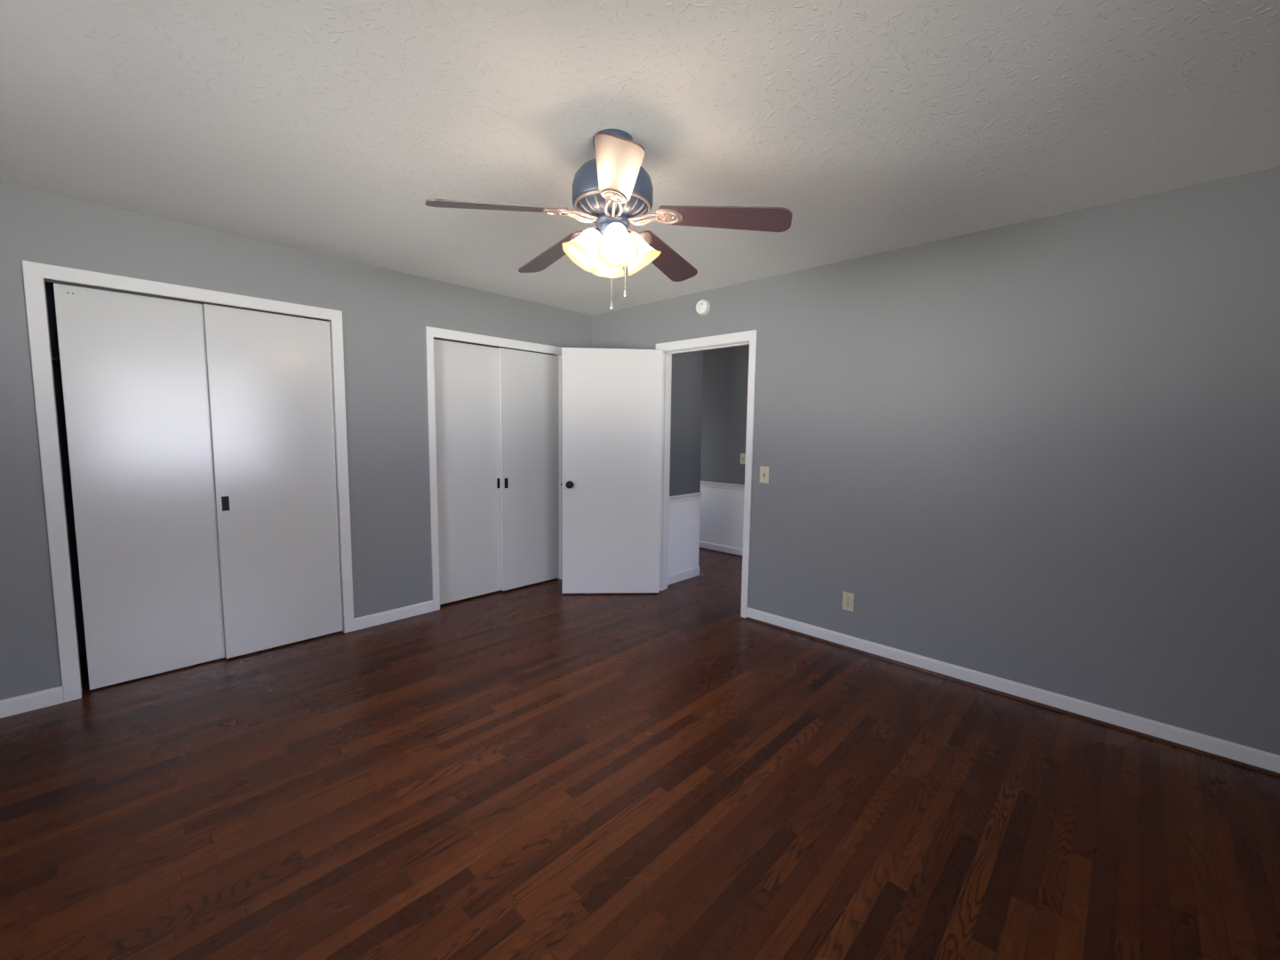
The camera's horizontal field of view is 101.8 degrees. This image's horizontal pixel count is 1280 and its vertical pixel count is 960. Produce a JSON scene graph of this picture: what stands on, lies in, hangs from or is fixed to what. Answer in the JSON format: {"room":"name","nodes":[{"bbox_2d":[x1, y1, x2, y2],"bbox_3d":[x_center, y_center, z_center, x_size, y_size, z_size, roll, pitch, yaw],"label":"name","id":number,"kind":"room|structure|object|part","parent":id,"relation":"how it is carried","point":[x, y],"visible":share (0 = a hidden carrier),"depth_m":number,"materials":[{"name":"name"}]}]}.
{"room":"empty bedroom","nodes":[
{"label":"empty bedroom","id":0,"kind":"room"},
{"bbox_2d":[45,281,498,653],"bbox_3d":[-2.106,-0.243,3.918,0.715,2.440,3.780,6,7,43],"label":"wall","id":1,"kind":"structure","parent":0,"point":[49,286],"depth_m":3.03,"materials":[{"name":"paint"}]},
{"bbox_2d":[51,356,60,366],"bbox_3d":[-2.759,-0.649,3.261,0.450,0.074,1.760,6,7,43],"label":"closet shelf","id":2,"kind":"object","parent":1,"relation":"attached to","point":[56,362],"visible":0.02,"depth_m":2.74,"materials":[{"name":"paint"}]},
{"bbox_2d":[0,182,591,700],"bbox_3d":[-1.806,-0.212,3.633,0.115,2.440,3.780,6,7,43],"label":"wall","id":3,"kind":"structure","parent":0,"point":[387,314],"depth_m":3.12,"materials":[{"name":"grey paint"}]},
{"bbox_2d":[53,283,225,689],"bbox_3d":[-2.626,0.051,2.805,0.031,2.033,0.589,6,7,43],"label":"door","id":4,"kind":"structure","parent":3,"relation":"in","point":[133,367],"depth_m":2.76,"materials":[{"name":"white paint"}]},
{"bbox_2d":[44,278,326,320],"bbox_3d":[-2.414,-1.002,2.902,0.099,0.030,1.200,6,7,43],"label":"track","id":5,"kind":"object","parent":3,"relation":"attached to","point":[45,280],"visible":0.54,"depth_m":2.80,"materials":[{"name":"metal"}]},
{"bbox_2d":[21,260,354,702],"bbox_3d":[-2.422,0.005,2.992,0.132,2.112,1.324,6,7,43],"label":"trim","id":6,"kind":"structure","parent":3,"relation":"attached to","point":[35,274],"depth_m":2.56,"materials":[{"name":"white paint"}]},
{"bbox_2d":[0,600,433,718],"bbox_3d":[-1.774,0.966,3.700,0.014,0.082,3.780,6,7,43],"label":"baseboard","id":7,"kind":"structure","parent":3,"relation":"attached to","point":[16,705],"depth_m":2.56,"materials":[{"name":"white paint"}]},
{"bbox_2d":[202,304,342,658],"bbox_3d":[-2.209,0.021,3.190,0.032,2.029,0.619,6,7,43],"label":"door","id":8,"kind":"structure","parent":3,"relation":"in","point":[269,375],"depth_m":3.15,"materials":[{"name":"white paint"}]},
{"bbox_3d":[-2.386,0.136,2.994,0.004,0.084,0.034,6,7,43],"label":"flush pull","id":9,"kind":"part","parent":8,"relation":"part of","materials":[{"name":"black metal"}]},
{"bbox_2d":[433,339,501,604],"bbox_3d":[-1.357,-0.054,4.134,0.032,2.014,0.598,6,7,43],"label":"door","id":10,"kind":"structure","parent":3,"relation":"in","point":[466,375],"depth_m":4.11,"materials":[{"name":"white paint"}]},
{"bbox_3d":[-1.172,0.027,4.317,0.004,0.084,0.028,6,7,43],"label":"flush pull","id":11,"kind":"part","parent":10,"relation":"part of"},
{"bbox_2d":[425,326,561,610],"bbox_3d":[-1.155,-0.098,4.322,0.132,2.100,1.258,6,7,43],"label":"trim","id":12,"kind":"structure","parent":3,"relation":"attached to","point":[431,332],"depth_m":3.90,"materials":[{"name":"white paint"}]},
{"bbox_2d":[433,336,553,354],"bbox_3d":[-1.147,-1.097,4.231,0.099,0.030,1.155,6,7,43],"label":"track","id":13,"kind":"object","parent":3,"relation":"attached to","point":[434,337],"visible":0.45,"depth_m":4.17,"materials":[{"name":"metal"}]},
{"bbox_2d":[497,347,559,591],"bbox_3d":[-0.948,-0.084,4.512,0.032,2.013,0.590,6,7,43],"label":"door","id":14,"kind":"structure","parent":3,"relation":"in","point":[528,381],"depth_m":4.48,"materials":[{"name":"white paint"}]},
{"bbox_3d":[-1.112,0.026,4.329,0.004,0.084,0.032,6,7,43],"label":"flush pull","id":15,"kind":"part","parent":14,"relation":"part of","materials":[{"name":"black metal"}]},
{"bbox_2d":[0,548,1279,959],"bbox_3d":[-0.151,1.107,3.289,6.350,0.080,5.606,6,7,43],"label":"floor","id":16,"kind":"structure","parent":0,"point":[538,771],"depth_m":1.90,"materials":[{"name":"brown wood"}]},
{"bbox_2d":[0,0,1279,315],"bbox_3d":[-0.117,-1.408,3.016,6.400,0.100,5.656,6,7,43],"label":"ceiling","id":17,"kind":"structure","parent":0,"point":[324,127],"depth_m":1.76,"materials":[{"name":"white paint"}]},
{"bbox_2d":[424,128,792,310],"bbox_3d":[-0.117,-0.952,1.986,1.223,0.614,1.244,6,7,43],"label":"ceiling fan","id":18,"kind":"object","parent":17,"relation":"hanging from","point":[612,192],"visible":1,"depth_m":1.86,"materials":[{"name":"brown wood"}]},
{"bbox_3d":[-0.482,-0.940,1.790,0.477,0.006,0.135,-9,21,-22],"label":"blade","id":19,"kind":"part","parent":18,"relation":"part of","materials":[{"name":"brown wood"}]},
{"bbox_3d":[-0.372,-0.983,2.258,0.135,0.006,0.477,-20,11,-39],"label":"blade","id":20,"kind":"part","parent":18,"relation":"part of","materials":[{"name":"brown wood"}]},
{"bbox_3d":[-0.211,-0.962,1.903,0.126,0.025,0.068,-2,6,-23],"label":"blade arm","id":21,"kind":"part","parent":18,"relation":"part of","materials":[{"name":"brown metal"}]},
{"bbox_3d":[-0.180,-0.974,2.036,0.068,0.025,0.126,-4,7,-41],"label":"blade arm","id":22,"kind":"part","parent":18,"relation":"part of","materials":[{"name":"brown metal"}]},
{"bbox_3d":[-0.185,-0.884,1.936,0.043,0.052,0.046,6,7,43],"label":"bulb","id":23,"kind":"part","parent":18,"relation":"part of","materials":[{"name":"white glass"}]},
{"bbox_3d":[-0.124,-0.893,2.036,0.046,0.052,0.043,6,7,43],"label":"bulb","id":24,"kind":"part","parent":18,"relation":"part of","materials":[{"name":"white glass"}]},
{"bbox_3d":[-0.106,-0.782,1.945,0.004,0.234,0.004,1,5,7],"label":"pull chain","id":25,"kind":"part","parent":18,"relation":"part of","materials":[{"name":"metal"}]},
{"bbox_3d":[-0.103,-0.997,1.945,0.266,0.044,0.266,6,7,43],"label":"lamp shade","id":26,"kind":"part","parent":18,"relation":"part of","materials":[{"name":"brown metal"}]},
{"bbox_3d":[-0.093,-0.954,1.832,0.068,0.025,0.126,0,5,-5],"label":"blade arm","id":27,"kind":"part","parent":18,"relation":"part of","materials":[{"name":"brown metal"}]},
{"bbox_3d":[-0.085,-0.877,1.875,0.046,0.052,0.043,6,7,43],"label":"bulb","id":28,"kind":"part","parent":18,"relation":"part of","materials":[{"name":"white glass"}]},
{"bbox_3d":[-0.068,-0.911,1.542,0.135,0.006,0.477,13,11,-7],"label":"blade","id":29,"kind":"part","parent":18,"relation":"part of","materials":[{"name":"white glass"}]},
{"bbox_3d":[-0.055,-0.811,1.972,0.004,0.181,0.004,3,6,25],"label":"pull chain","id":30,"kind":"part","parent":18,"relation":"part of","materials":[{"name":"metal"}]},
{"bbox_3d":[-0.023,-0.886,1.975,0.043,0.052,0.046,6,7,43],"label":"bulb","id":31,"kind":"part","parent":18,"relation":"part of","materials":[{"name":"white glass"}]},
{"bbox_3d":[-0.043,-0.974,2.047,0.068,0.025,0.126,4,6,31],"label":"blade arm","id":32,"kind":"part","parent":18,"relation":"part of","materials":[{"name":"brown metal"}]},
{"bbox_3d":[0.010,-0.961,1.922,0.126,0.025,0.068,2,6,13],"label":"blade arm","id":33,"kind":"part","parent":18,"relation":"part of","materials":[{"name":"brown metal"}]},
{"bbox_3d":[0.109,-0.980,2.300,0.135,0.006,0.477,-11,-8,30],"label":"blade","id":34,"kind":"part","parent":18,"relation":"part of","materials":[{"name":"brown wood"}]},
{"bbox_3d":[0.296,-0.936,1.857,0.477,0.006,0.135,9,-5,12],"label":"blade","id":35,"kind":"part","parent":18,"relation":"part of","materials":[{"name":"brown wood"}]},
{"bbox_2d":[669,350,703,495],"bbox_3d":[-0.484,-0.373,5.520,2.392,2.440,0.556,6,7,43],"label":"wall","id":36,"kind":"structure","parent":0,"point":[687,368],"depth_m":4.71,"materials":[{"name":"grey paint"}]},
{"bbox_2d":[667,566,699,584],"bbox_3d":[0.382,0.888,4.814,0.016,0.085,0.540,6,7,43],"label":"baseboard","id":37,"kind":"structure","parent":36,"relation":"attached to","point":[676,577],"depth_m":4.82,"materials":[{"name":"white paint"}]},
{"bbox_2d":[667,499,700,575],"bbox_3d":[0.382,0.559,4.787,0.004,0.745,0.540,6,7,43],"label":"wainscoting","id":38,"kind":"structure","parent":36,"relation":"attached to","point":[684,517],"depth_m":4.80,"materials":[{"name":"white paint"}]},
{"bbox_2d":[669,492,702,503],"bbox_3d":[0.393,0.166,4.742,0.024,0.065,0.536,6,7,43],"label":"trim","id":39,"kind":"structure","parent":36,"relation":"attached to","point":[682,498],"depth_m":4.75,"materials":[{"name":"white paint"}]},
{"bbox_2d":[700,344,749,484],"bbox_3d":[1.278,-0.360,5.627,4.800,2.440,0.115,6,7,43],"label":"wall","id":40,"kind":"structure","parent":0,"point":[725,370],"depth_m":5.83,"materials":[{"name":"grey paint"}]},
{"bbox_2d":[699,540,742,555],"bbox_3d":[1.218,0.816,5.690,4.800,0.085,0.016,6,7,43],"label":"baseboard","id":41,"kind":"structure","parent":40,"relation":"attached to","point":[702,544],"depth_m":5.95,"materials":[{"name":"white paint"}]},
{"bbox_2d":[699,546,742,557],"bbox_3d":[1.207,0.852,5.683,4.800,0.014,0.014,6,7,43],"label":"trim","id":42,"kind":"structure","parent":40,"relation":"attached to","point":[700,547],"depth_m":5.95,"materials":[{"name":"white wood"}]},
{"bbox_2d":[699,486,744,548],"bbox_3d":[1.226,0.487,5.664,4.800,0.745,0.004,6,7,43],"label":"wainscoting","id":43,"kind":"structure","parent":40,"relation":"attached to","point":[722,510],"depth_m":5.93,"materials":[{"name":"white paint"}]},
{"bbox_2d":[700,480,744,490],"bbox_3d":[1.224,0.094,5.619,4.800,0.065,0.024,6,7,43],"label":"trim","id":44,"kind":"structure","parent":40,"relation":"attached to","point":[715,484],"depth_m":5.88,"materials":[{"name":"white paint"}]},
{"bbox_2d":[740,453,745,463],"bbox_3d":[1.124,-0.233,5.690,0.072,0.118,0.021,6,7,43],"label":"light switch","id":45,"kind":"object","parent":40,"relation":"attached to","point":[742,455],"visible":0.84,"depth_m":5.69,"materials":[{"name":"beige plastic"}]},
{"bbox_2d":[592,166,1279,755],"bbox_3d":[1.226,-0.155,3.442,4.780,2.440,0.115,6,7,43],"label":"wall","id":46,"kind":"structure","parent":0,"point":[1044,453],"depth_m":2.61,"materials":[{"name":"grey paint"}]},
{"bbox_2d":[560,347,663,592],"bbox_3d":[-0.233,-0.055,4.299,0.834,2.018,0.168,0,5,-3],"label":"door","id":47,"kind":"structure","parent":46,"relation":"in","point":[612,398],"depth_m":4.28,"materials":[{"name":"white paint"}]},
{"bbox_3d":[-0.575,0.041,4.238,0.062,0.062,0.066,0,5,-3],"label":"knob","id":48,"kind":"part","parent":47,"relation":"part of","materials":[{"name":"black metal"}]},
{"bbox_2d":[696,299,710,315],"bbox_3d":[0.472,-1.315,3.958,0.116,0.116,0.041,6,7,43],"label":"smoke detector","id":49,"kind":"object","parent":46,"relation":"attached to","point":[702,307],"visible":1,"depth_m":3.94,"materials":[{"name":"white plastic"}]},
{"bbox_2d":[656,329,757,617],"bbox_3d":[0.510,-0.055,4.133,0.948,2.092,0.149,6,7,43],"label":"trim","id":50,"kind":"structure","parent":46,"relation":"attached to","point":[749,338],"depth_m":3.96,"materials":[{"name":"white paint"}]},
{"bbox_2d":[760,466,768,483],"bbox_3d":[0.878,-0.036,3.690,0.072,0.118,0.021,6,7,43],"label":"light switch","id":51,"kind":"object","parent":46,"relation":"attached to","point":[764,470],"visible":1,"depth_m":3.69,"materials":[{"name":"beige plastic"}]},
{"bbox_2d":[842,592,854,611],"bbox_3d":[1.333,0.779,3.331,0.072,0.118,0.009,6,7,43],"label":"wall outlet","id":52,"kind":"object","parent":46,"relation":"attached to","point":[848,598],"visible":1,"depth_m":3.33,"materials":[{"name":"beige plastic"}]},
{"bbox_2d":[745,616,1279,777],"bbox_3d":[1.797,1.123,2.894,2.784,0.014,0.014,6,7,43],"label":"trim","id":53,"kind":"structure","parent":46,"relation":"attached to","point":[1150,737],"depth_m":2.63,"materials":[{"name":"white wood"}]},
{"bbox_2d":[746,607,1279,773],"bbox_3d":[1.167,1.023,3.506,4.550,0.082,0.014,6,7,43],"label":"baseboard","id":54,"kind":"structure","parent":46,"relation":"attached to","point":[1241,753],"depth_m":2.63,"materials":[{"name":"white paint"}]}
]}

